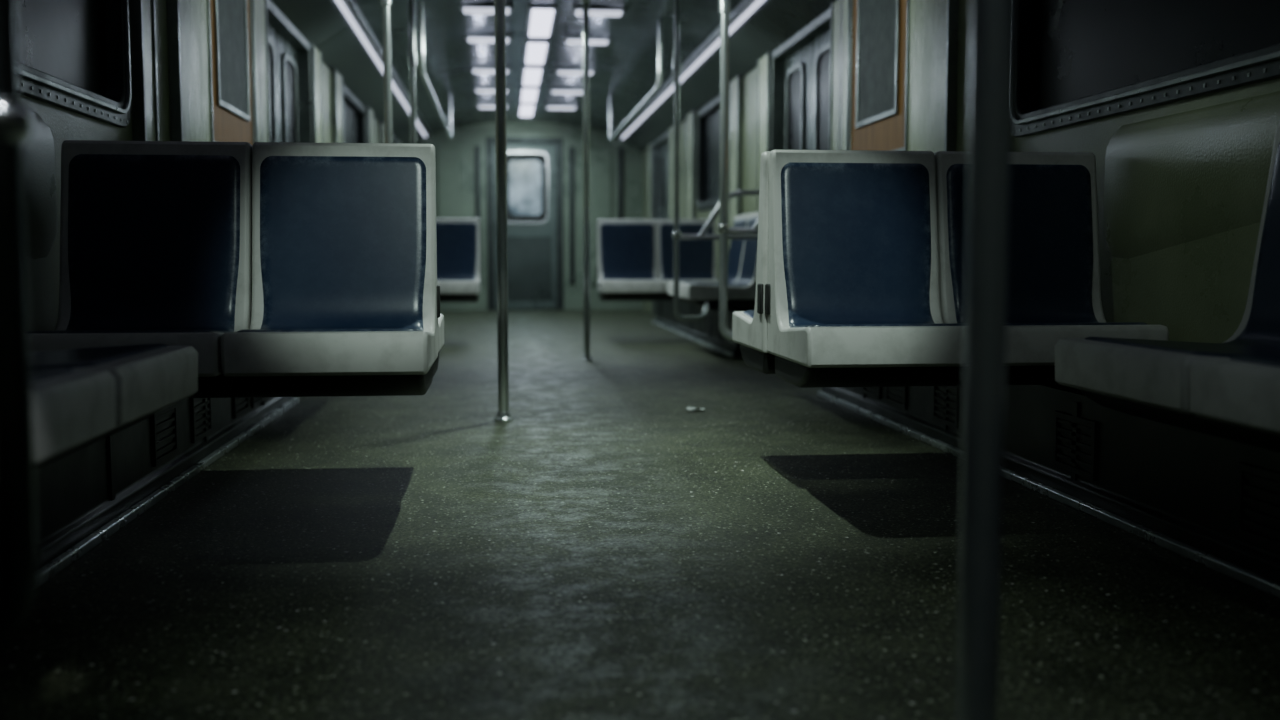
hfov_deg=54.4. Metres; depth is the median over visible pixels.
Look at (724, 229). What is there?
pole
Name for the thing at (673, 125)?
trim
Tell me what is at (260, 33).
trim
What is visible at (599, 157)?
trim
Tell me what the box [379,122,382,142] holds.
trim
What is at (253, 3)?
trim
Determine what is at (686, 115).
trim
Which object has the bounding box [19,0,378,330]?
wall
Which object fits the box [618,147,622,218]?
trim
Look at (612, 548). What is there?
floor
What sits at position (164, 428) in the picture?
vent
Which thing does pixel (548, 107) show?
diffuser
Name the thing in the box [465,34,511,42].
recessed light
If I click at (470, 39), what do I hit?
diffuser
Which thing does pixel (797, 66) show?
door
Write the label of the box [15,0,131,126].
window
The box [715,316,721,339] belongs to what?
vent
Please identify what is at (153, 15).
trim
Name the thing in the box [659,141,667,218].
door
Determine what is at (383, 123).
trim
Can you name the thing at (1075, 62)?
window
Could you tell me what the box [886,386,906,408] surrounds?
vent
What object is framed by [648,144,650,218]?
trim
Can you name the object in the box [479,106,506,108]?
diffuser
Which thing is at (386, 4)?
pole
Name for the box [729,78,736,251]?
trim
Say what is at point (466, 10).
diffuser
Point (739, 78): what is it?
trim
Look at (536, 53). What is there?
diffuser
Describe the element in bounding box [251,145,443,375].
seat
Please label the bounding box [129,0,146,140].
trim
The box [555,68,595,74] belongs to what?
recessed light
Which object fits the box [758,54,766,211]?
trim
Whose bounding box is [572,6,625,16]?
recessed light
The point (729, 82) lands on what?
trim
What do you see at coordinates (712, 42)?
strip light
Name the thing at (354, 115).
window
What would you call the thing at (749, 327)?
seat
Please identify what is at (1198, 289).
wall
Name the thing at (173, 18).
trim
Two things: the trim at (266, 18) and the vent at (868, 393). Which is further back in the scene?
the trim at (266, 18)
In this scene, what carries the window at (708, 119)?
in the wall at (1198, 289)
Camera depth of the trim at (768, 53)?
7.36 m
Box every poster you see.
[214,0,249,121]
[855,0,900,128]
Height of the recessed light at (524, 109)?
0.040 m
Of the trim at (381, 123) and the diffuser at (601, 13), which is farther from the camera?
the trim at (381, 123)
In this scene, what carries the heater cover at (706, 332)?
on the floor
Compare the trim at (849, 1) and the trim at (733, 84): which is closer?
the trim at (849, 1)
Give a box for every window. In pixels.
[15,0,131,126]
[343,85,365,142]
[697,95,728,210]
[1011,0,1279,136]
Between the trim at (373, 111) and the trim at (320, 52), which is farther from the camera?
the trim at (373, 111)
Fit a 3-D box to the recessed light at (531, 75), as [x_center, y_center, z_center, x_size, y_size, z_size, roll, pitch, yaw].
[-0.895,-2.356,10.336,0.175,0.040,0.900,-1,5,-6]
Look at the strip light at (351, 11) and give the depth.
7.34 m
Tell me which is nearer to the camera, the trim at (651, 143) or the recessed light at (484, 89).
the recessed light at (484, 89)
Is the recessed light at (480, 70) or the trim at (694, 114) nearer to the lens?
the recessed light at (480, 70)
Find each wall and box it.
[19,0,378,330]
[416,122,642,309]
[643,0,1279,342]
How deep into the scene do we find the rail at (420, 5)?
7.39 m
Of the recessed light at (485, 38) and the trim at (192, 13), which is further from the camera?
the recessed light at (485, 38)
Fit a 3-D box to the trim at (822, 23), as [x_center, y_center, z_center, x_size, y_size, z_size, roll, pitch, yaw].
[0.908,-0.862,6.716,0.118,1.820,1.410,-1,5,-6]
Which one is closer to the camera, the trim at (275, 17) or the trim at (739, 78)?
the trim at (275, 17)
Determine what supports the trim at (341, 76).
attached to the wall at (43, 274)
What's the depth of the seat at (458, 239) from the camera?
8.79 m
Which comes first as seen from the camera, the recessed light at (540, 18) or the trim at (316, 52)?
the trim at (316, 52)
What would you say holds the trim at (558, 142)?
attached to the wall at (470, 136)
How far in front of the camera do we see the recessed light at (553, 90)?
11.18 m
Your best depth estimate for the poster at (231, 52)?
4.94 m
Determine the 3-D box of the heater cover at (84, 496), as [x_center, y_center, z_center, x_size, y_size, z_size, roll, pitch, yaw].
[-1.264,0.242,2.657,0.236,0.290,5.100,-1,5,-6]
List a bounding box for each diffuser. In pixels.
[463,7,509,14]
[468,37,508,42]
[473,69,507,73]
[476,89,507,92]
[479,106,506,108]
[520,105,533,116]
[521,89,537,102]
[523,69,541,85]
[526,43,546,64]
[529,9,553,36]
[547,106,575,109]
[552,90,582,93]
[558,71,592,74]
[567,39,607,44]
[576,10,621,16]
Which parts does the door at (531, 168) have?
pane, panel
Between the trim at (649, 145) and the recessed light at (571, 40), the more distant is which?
the trim at (649, 145)
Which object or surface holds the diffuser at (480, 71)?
attached to the recessed light at (480, 70)
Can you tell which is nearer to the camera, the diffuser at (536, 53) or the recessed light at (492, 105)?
the diffuser at (536, 53)
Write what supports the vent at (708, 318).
attached to the heater cover at (706, 332)
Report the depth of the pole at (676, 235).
7.11 m
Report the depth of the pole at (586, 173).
7.24 m
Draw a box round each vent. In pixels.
[151,403,177,466]
[190,398,211,442]
[233,397,248,417]
[251,397,264,407]
[705,314,710,335]
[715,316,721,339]
[862,387,880,399]
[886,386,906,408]
[932,386,959,428]
[1053,411,1097,480]
[1235,462,1279,550]
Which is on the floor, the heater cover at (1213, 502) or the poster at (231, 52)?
the heater cover at (1213, 502)
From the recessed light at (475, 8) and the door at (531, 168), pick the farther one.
the door at (531, 168)
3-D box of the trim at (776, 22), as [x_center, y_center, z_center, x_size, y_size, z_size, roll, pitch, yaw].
[0.783,-1.799,6.398,0.210,0.150,15.800,-1,5,-6]
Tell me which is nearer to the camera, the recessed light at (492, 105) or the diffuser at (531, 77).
the diffuser at (531, 77)
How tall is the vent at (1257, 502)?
0.140 m
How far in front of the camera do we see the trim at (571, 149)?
14.18 m
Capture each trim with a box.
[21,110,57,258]
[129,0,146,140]
[142,0,154,140]
[151,0,158,140]
[167,0,182,140]
[179,0,210,141]
[207,0,213,141]
[252,0,257,141]
[254,0,267,141]
[265,0,269,141]
[267,0,312,142]
[271,0,422,143]
[310,44,315,142]
[314,46,321,142]
[320,52,322,142]
[330,69,337,142]
[336,71,342,142]
[341,76,343,142]
[365,106,369,142]
[369,108,372,142]
[373,111,373,142]
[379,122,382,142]
[383,123,384,142]
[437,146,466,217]
[475,146,480,283]
[486,137,563,309]
[569,147,574,283]
[583,147,610,283]
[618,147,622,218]
[624,0,836,151]
[647,145,647,218]
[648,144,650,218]
[651,143,651,218]
[652,132,667,313]
[668,129,668,218]
[669,127,672,218]
[673,125,673,218]
[686,115,686,218]
[687,112,691,218]
[692,110,696,218]
[728,82,729,258]
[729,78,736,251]
[737,75,742,214]
[756,60,758,211]
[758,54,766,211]
[767,52,770,150]
[770,8,830,150]
[829,3,832,149]
[831,0,847,149]
[846,0,850,149]
[904,0,909,150]
[908,0,946,152]
[944,0,958,150]
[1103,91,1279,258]
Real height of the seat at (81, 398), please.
0.588 m
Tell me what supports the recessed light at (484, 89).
in the ceiling
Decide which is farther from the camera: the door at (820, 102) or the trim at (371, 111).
the trim at (371, 111)
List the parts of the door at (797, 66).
pane, pane frame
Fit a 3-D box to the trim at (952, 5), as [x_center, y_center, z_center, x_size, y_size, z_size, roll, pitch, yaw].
[1.101,-0.817,4.415,0.036,1.510,0.018,-1,5,-6]
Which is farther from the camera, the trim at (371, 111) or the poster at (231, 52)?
the trim at (371, 111)
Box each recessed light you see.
[459,4,512,14]
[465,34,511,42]
[470,67,510,73]
[474,87,509,92]
[477,103,508,108]
[518,103,535,116]
[519,86,539,102]
[521,66,544,85]
[523,39,549,64]
[526,5,557,36]
[545,104,577,109]
[550,88,582,93]
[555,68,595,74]
[564,36,610,44]
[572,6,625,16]
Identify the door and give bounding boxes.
[268,22,277,141]
[276,30,298,142]
[493,144,555,308]
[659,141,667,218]
[783,40,811,149]
[811,28,829,149]
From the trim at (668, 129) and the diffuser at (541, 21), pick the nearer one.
the diffuser at (541, 21)
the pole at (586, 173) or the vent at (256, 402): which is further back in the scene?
the pole at (586, 173)
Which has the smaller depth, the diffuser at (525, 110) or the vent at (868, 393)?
the vent at (868, 393)
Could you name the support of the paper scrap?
on the floor
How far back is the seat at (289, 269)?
2.94 m
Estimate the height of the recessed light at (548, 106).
0.040 m
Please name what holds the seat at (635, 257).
on the heater cover at (706, 332)
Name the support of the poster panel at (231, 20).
attached to the wall at (43, 274)
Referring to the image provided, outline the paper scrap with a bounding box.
[687,406,704,409]
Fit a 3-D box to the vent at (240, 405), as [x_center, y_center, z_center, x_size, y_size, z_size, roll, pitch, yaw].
[-1.348,0.114,4.202,0.009,0.140,0.220,-1,5,-6]
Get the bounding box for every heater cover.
[34,397,298,586]
[652,301,753,356]
[817,385,1279,598]
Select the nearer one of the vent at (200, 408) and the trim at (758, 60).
the vent at (200, 408)
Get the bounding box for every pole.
[0,0,37,639]
[380,0,392,142]
[408,0,416,143]
[493,0,513,420]
[581,0,592,359]
[672,0,758,320]
[718,0,757,340]
[956,0,1014,719]
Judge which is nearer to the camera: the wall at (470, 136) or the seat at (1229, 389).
the seat at (1229, 389)
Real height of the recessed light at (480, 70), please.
0.040 m
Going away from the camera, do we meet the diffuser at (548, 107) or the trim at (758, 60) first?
the trim at (758, 60)
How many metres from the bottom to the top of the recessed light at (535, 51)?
0.040 m
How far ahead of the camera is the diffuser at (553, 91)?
11.19 m
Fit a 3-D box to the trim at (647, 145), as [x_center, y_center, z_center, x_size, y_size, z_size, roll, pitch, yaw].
[0.099,-1.571,13.517,0.036,1.510,0.018,-1,5,-6]
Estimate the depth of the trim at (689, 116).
10.49 m
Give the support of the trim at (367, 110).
attached to the wall at (43, 274)
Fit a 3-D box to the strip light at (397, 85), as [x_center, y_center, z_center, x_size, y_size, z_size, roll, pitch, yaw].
[-1.934,-2.193,10.110,0.100,0.057,3.006,-1,5,-6]
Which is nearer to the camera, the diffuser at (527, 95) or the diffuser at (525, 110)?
the diffuser at (527, 95)
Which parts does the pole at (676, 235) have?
arm rail, arm rail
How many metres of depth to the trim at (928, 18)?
4.62 m
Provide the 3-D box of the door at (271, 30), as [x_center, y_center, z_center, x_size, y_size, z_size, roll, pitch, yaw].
[-1.831,-0.804,6.077,0.056,1.790,0.671,-1,5,-6]
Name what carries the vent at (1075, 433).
attached to the heater cover at (1213, 502)
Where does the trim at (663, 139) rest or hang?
attached to the wall at (1198, 289)
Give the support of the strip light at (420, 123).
attached to the ceiling
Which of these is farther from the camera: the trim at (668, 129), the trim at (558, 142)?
the trim at (558, 142)
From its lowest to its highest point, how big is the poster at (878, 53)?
0.600 m
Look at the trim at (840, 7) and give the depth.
5.81 m
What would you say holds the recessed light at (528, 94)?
in the ceiling
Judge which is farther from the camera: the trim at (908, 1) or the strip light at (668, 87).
the strip light at (668, 87)
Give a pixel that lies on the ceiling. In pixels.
(625, 67)
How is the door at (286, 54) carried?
in the wall at (43, 274)
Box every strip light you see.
[335,0,383,74]
[391,65,409,114]
[416,108,430,137]
[617,74,673,139]
[680,24,720,82]
[729,0,764,34]
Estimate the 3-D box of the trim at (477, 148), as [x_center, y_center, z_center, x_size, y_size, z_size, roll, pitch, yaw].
[-1.831,-1.637,14.078,0.060,1.550,0.040,-1,5,-6]
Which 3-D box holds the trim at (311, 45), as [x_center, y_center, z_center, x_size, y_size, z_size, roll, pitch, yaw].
[-1.867,-1.041,7.119,0.036,1.510,0.018,-1,5,-6]
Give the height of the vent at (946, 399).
0.140 m
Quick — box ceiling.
[331,0,768,139]
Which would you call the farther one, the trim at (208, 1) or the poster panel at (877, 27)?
the poster panel at (877, 27)
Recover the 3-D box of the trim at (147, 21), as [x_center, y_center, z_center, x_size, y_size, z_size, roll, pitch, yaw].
[-1.501,-0.764,3.769,0.030,1.510,0.120,-1,5,-6]
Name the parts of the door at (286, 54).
pane frame, pane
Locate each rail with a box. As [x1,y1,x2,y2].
[418,3,451,137]
[609,21,662,139]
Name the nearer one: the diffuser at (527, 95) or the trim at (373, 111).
the trim at (373, 111)
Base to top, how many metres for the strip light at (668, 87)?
0.057 m
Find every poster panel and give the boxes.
[210,0,254,145]
[849,0,906,150]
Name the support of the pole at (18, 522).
attached to the ceiling
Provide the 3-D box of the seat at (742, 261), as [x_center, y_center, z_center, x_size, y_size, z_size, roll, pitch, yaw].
[0.484,-0.628,7.824,0.503,0.588,0.988,-1,5,-6]
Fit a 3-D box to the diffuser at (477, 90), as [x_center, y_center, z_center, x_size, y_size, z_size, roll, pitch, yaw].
[-1.328,-2.410,11.162,0.280,0.022,0.100,-1,5,-6]
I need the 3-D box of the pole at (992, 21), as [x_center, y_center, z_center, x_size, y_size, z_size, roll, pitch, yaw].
[0.348,-0.552,1.209,0.081,2.110,0.081,-1,5,-6]
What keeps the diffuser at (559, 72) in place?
attached to the recessed light at (561, 71)
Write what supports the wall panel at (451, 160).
attached to the wall at (470, 136)
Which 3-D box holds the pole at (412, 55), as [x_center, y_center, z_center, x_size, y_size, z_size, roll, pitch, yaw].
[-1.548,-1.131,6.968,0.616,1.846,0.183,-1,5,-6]
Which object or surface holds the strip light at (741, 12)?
attached to the ceiling
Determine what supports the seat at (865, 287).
on the heater cover at (1213, 502)
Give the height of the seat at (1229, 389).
0.588 m
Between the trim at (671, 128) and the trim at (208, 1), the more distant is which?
the trim at (671, 128)
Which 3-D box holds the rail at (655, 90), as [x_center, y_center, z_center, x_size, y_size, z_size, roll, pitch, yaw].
[-0.073,-2.061,9.598,0.032,0.406,3.661,-1,5,-6]
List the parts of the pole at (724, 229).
arm rail, arm rail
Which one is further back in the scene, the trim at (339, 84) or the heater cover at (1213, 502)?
the trim at (339, 84)
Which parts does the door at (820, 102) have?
pane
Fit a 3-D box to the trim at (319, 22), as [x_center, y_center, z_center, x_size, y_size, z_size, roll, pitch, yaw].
[-1.673,-1.777,6.129,0.210,0.150,15.800,-1,5,-6]
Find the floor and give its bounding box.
[0,309,1279,719]
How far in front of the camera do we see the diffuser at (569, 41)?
8.57 m
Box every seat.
[29,140,439,397]
[30,344,197,469]
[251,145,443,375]
[436,218,480,301]
[596,219,718,300]
[667,212,758,309]
[732,151,775,373]
[765,150,1168,387]
[1055,123,1279,451]
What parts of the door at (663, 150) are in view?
pane, pane frame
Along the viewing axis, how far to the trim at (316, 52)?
7.24 m
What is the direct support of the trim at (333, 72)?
attached to the wall at (43, 274)
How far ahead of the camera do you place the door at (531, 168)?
14.19 m
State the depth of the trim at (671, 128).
11.64 m
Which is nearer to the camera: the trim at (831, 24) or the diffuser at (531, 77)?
the trim at (831, 24)
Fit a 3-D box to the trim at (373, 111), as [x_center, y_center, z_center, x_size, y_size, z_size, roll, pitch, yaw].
[-2.225,-1.311,10.376,0.036,1.510,0.018,-1,5,-6]
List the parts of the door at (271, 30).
pane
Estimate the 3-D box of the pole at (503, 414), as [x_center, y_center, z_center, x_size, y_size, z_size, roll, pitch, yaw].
[-0.508,-0.828,4.549,0.080,2.110,0.080,-1,5,-6]

